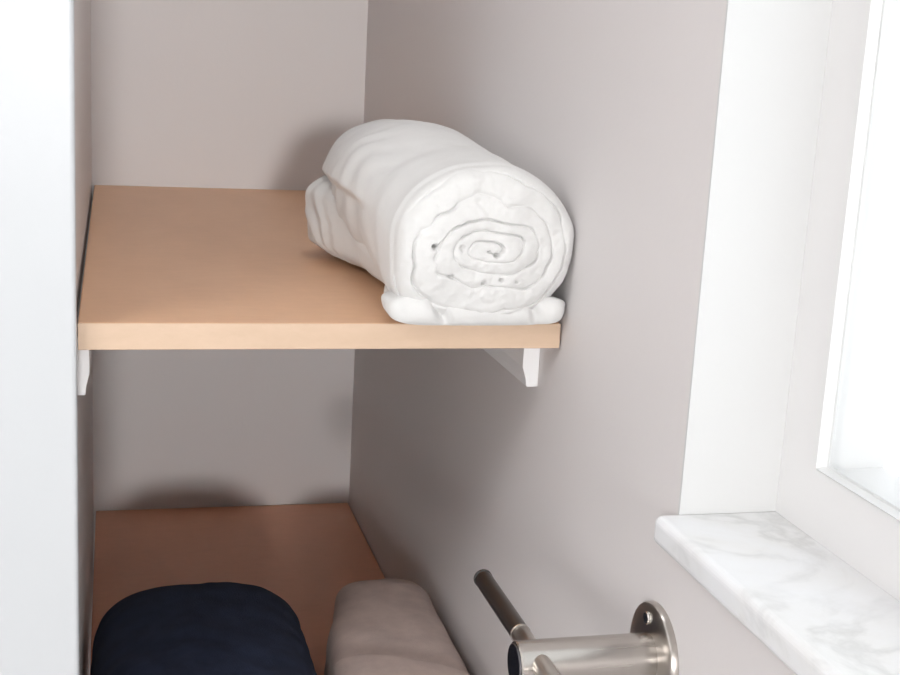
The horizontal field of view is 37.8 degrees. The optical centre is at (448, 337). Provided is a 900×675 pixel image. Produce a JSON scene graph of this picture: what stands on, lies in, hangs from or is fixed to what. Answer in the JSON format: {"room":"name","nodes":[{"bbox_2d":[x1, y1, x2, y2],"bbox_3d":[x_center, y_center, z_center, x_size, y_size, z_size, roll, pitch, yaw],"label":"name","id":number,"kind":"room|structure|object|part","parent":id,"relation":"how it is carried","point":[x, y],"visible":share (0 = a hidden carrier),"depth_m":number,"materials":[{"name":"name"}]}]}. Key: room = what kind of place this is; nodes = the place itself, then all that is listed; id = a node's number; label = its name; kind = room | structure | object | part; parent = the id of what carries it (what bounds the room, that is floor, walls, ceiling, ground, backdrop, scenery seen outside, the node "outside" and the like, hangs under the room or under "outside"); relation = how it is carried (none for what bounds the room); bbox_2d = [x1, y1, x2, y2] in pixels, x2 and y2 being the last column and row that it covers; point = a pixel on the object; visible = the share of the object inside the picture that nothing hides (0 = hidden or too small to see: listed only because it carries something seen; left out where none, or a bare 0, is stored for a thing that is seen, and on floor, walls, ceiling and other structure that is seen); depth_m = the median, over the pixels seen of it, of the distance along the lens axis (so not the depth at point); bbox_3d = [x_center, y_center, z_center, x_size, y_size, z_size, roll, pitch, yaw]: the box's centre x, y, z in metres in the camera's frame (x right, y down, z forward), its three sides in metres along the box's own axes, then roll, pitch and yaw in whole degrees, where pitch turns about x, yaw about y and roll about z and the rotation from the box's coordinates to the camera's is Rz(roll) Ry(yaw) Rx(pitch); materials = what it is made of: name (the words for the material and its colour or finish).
{"room":"bathroom","nodes":[
{"label":"bathroom","id":0,"kind":"room"},
{"bbox_2d":[74,0,93,674],"bbox_3d":[-0.428,-0.028,1.327,0.120,2.440,0.867,0,13,-14],"label":"wall","id":1,"kind":"structure","parent":0,"point":[82,8],"depth_m":1.29,"materials":[{"name":"white paint"}]},
{"bbox_2d":[77,200,92,394],"bbox_3d":[-0.367,-0.070,1.353,0.010,0.043,0.825,0,13,-14],"label":"cleat","id":2,"kind":"object","parent":1,"relation":"attached to","point":[83,356],"visible":0.27,"depth_m":0.96,"materials":[{"name":"white paint"}]},
{"bbox_2d":[91,0,367,550],"bbox_3d":[-0.317,-0.135,1.842,0.590,2.440,0.100,0,13,-14],"label":"wall","id":3,"kind":"structure","parent":0,"point":[232,94],"depth_m":1.79,"materials":[{"name":"white paint"}]},
{"bbox_2d":[349,0,795,674],"bbox_3d":[0.574,0.469,-0.682,0.110,2.440,5.367,0,13,-14],"label":"wall","id":4,"kind":"structure","parent":0,"point":[558,488],"depth_m":1.00,"materials":[{"name":"white paint"}]},
{"bbox_2d":[90,503,384,674],"bbox_3d":[-0.215,0.346,1.468,0.355,0.020,0.866,0,13,-14],"label":"closet shelf","id":5,"kind":"object","parent":4,"relation":"attached to","point":[303,554],"visible":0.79,"depth_m":1.70,"materials":[{"name":"brown wood"}]},
{"bbox_2d":[90,582,316,674],"bbox_3d":[-0.217,0.330,1.181,0.209,0.133,0.340,0,13,-14],"label":"rolled towel","id":6,"kind":"object","parent":5,"relation":"on","point":[210,628],"visible":1,"depth_m":1.19,"materials":[{"name":"blue fabric"}]},
{"bbox_2d":[324,578,469,674],"bbox_3d":[-0.050,0.334,1.252,0.146,0.113,0.395,0,13,-14],"label":"rolled towel","id":7,"kind":"object","parent":5,"relation":"on","point":[388,626],"visible":1,"depth_m":1.26,"materials":[{"name":"beige fabric"}]},
{"bbox_2d":[78,185,560,349],"bbox_3d":[-0.191,-0.096,1.371,0.355,0.020,0.866,0,13,-14],"label":"closet shelf","id":8,"kind":"object","parent":4,"relation":"attached to","point":[166,268],"visible":0.88,"depth_m":1.08,"materials":[{"name":"brown wood"}]},
{"bbox_2d":[305,119,573,325],"bbox_3d":[-0.020,-0.112,1.119,0.162,0.136,0.382,0,13,-14],"label":"rolled towel","id":9,"kind":"object","parent":8,"relation":"on","point":[457,233],"visible":1,"depth_m":0.96,"materials":[{"name":"white fabric"}]},
{"bbox_2d":[482,348,539,386],"bbox_3d":[-0.032,-0.071,1.443,0.014,0.043,0.815,0,13,-14],"label":"cleat","id":10,"kind":"object","parent":4,"relation":"attached to","point":[523,363],"visible":0.27,"depth_m":1.07,"materials":[{"name":"white paint"}]},
{"bbox_2d":[474,569,678,674],"bbox_3d":[0.086,0.201,0.820,0.095,0.068,0.248,0,13,-14],"label":"wall hook","id":11,"kind":"object","parent":4,"relation":"attached to","point":[650,646],"visible":1,"depth_m":0.81,"materials":[{"name":"silver metal"}]},
{"bbox_3d":[0.084,0.201,0.819,0.088,0.029,0.029,0,13,-14],"label":"post","id":12,"kind":"part","parent":11,"relation":"part of","materials":[{"name":"silver metal"}]},
{"bbox_2d":[678,0,832,514],"bbox_3d":[0.325,-0.294,0.293,0.110,1.020,0.871,0,13,-14],"label":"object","id":13,"kind":"structure","parent":4,"relation":"attached to","point":[774,52],"depth_m":0.77,"materials":[{"name":"white paint"}]},
{"bbox_2d":[654,0,899,674],"bbox_3d":[0.315,-0.285,0.294,0.122,1.037,0.871,0,13,-14],"label":"window","id":14,"kind":"structure","parent":4,"relation":"in","point":[815,578],"depth_m":0.74,"materials":[{"name":"white paint"}]},
{"bbox_3d":[0.282,0.212,0.402,0.109,0.018,0.871,0,13,-14],"label":"sill","id":15,"kind":"part","parent":14,"relation":"part of","materials":[{"name":"white stone"}]},
{"bbox_3d":[0.354,-0.293,0.300,0.043,1.018,0.867,0,13,-14],"label":"frame","id":16,"kind":"part","parent":14,"relation":"part of","materials":[{"name":"white paint"}]},
{"bbox_3d":[-1.041,0.056,0.795,1.330,2.440,0.120,0,13,-14],"label":"wall","id":17,"kind":"structure","parent":0,"visible":0},
{"bbox_2d":[0,0,79,674],"bbox_3d":[-0.323,0.070,0.909,0.128,2.440,0.016,0,13,-14],"label":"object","id":18,"kind":"structure","parent":17,"relation":"attached to","point":[39,546],"depth_m":0.90,"materials":[{"name":"white paint"}]}
]}

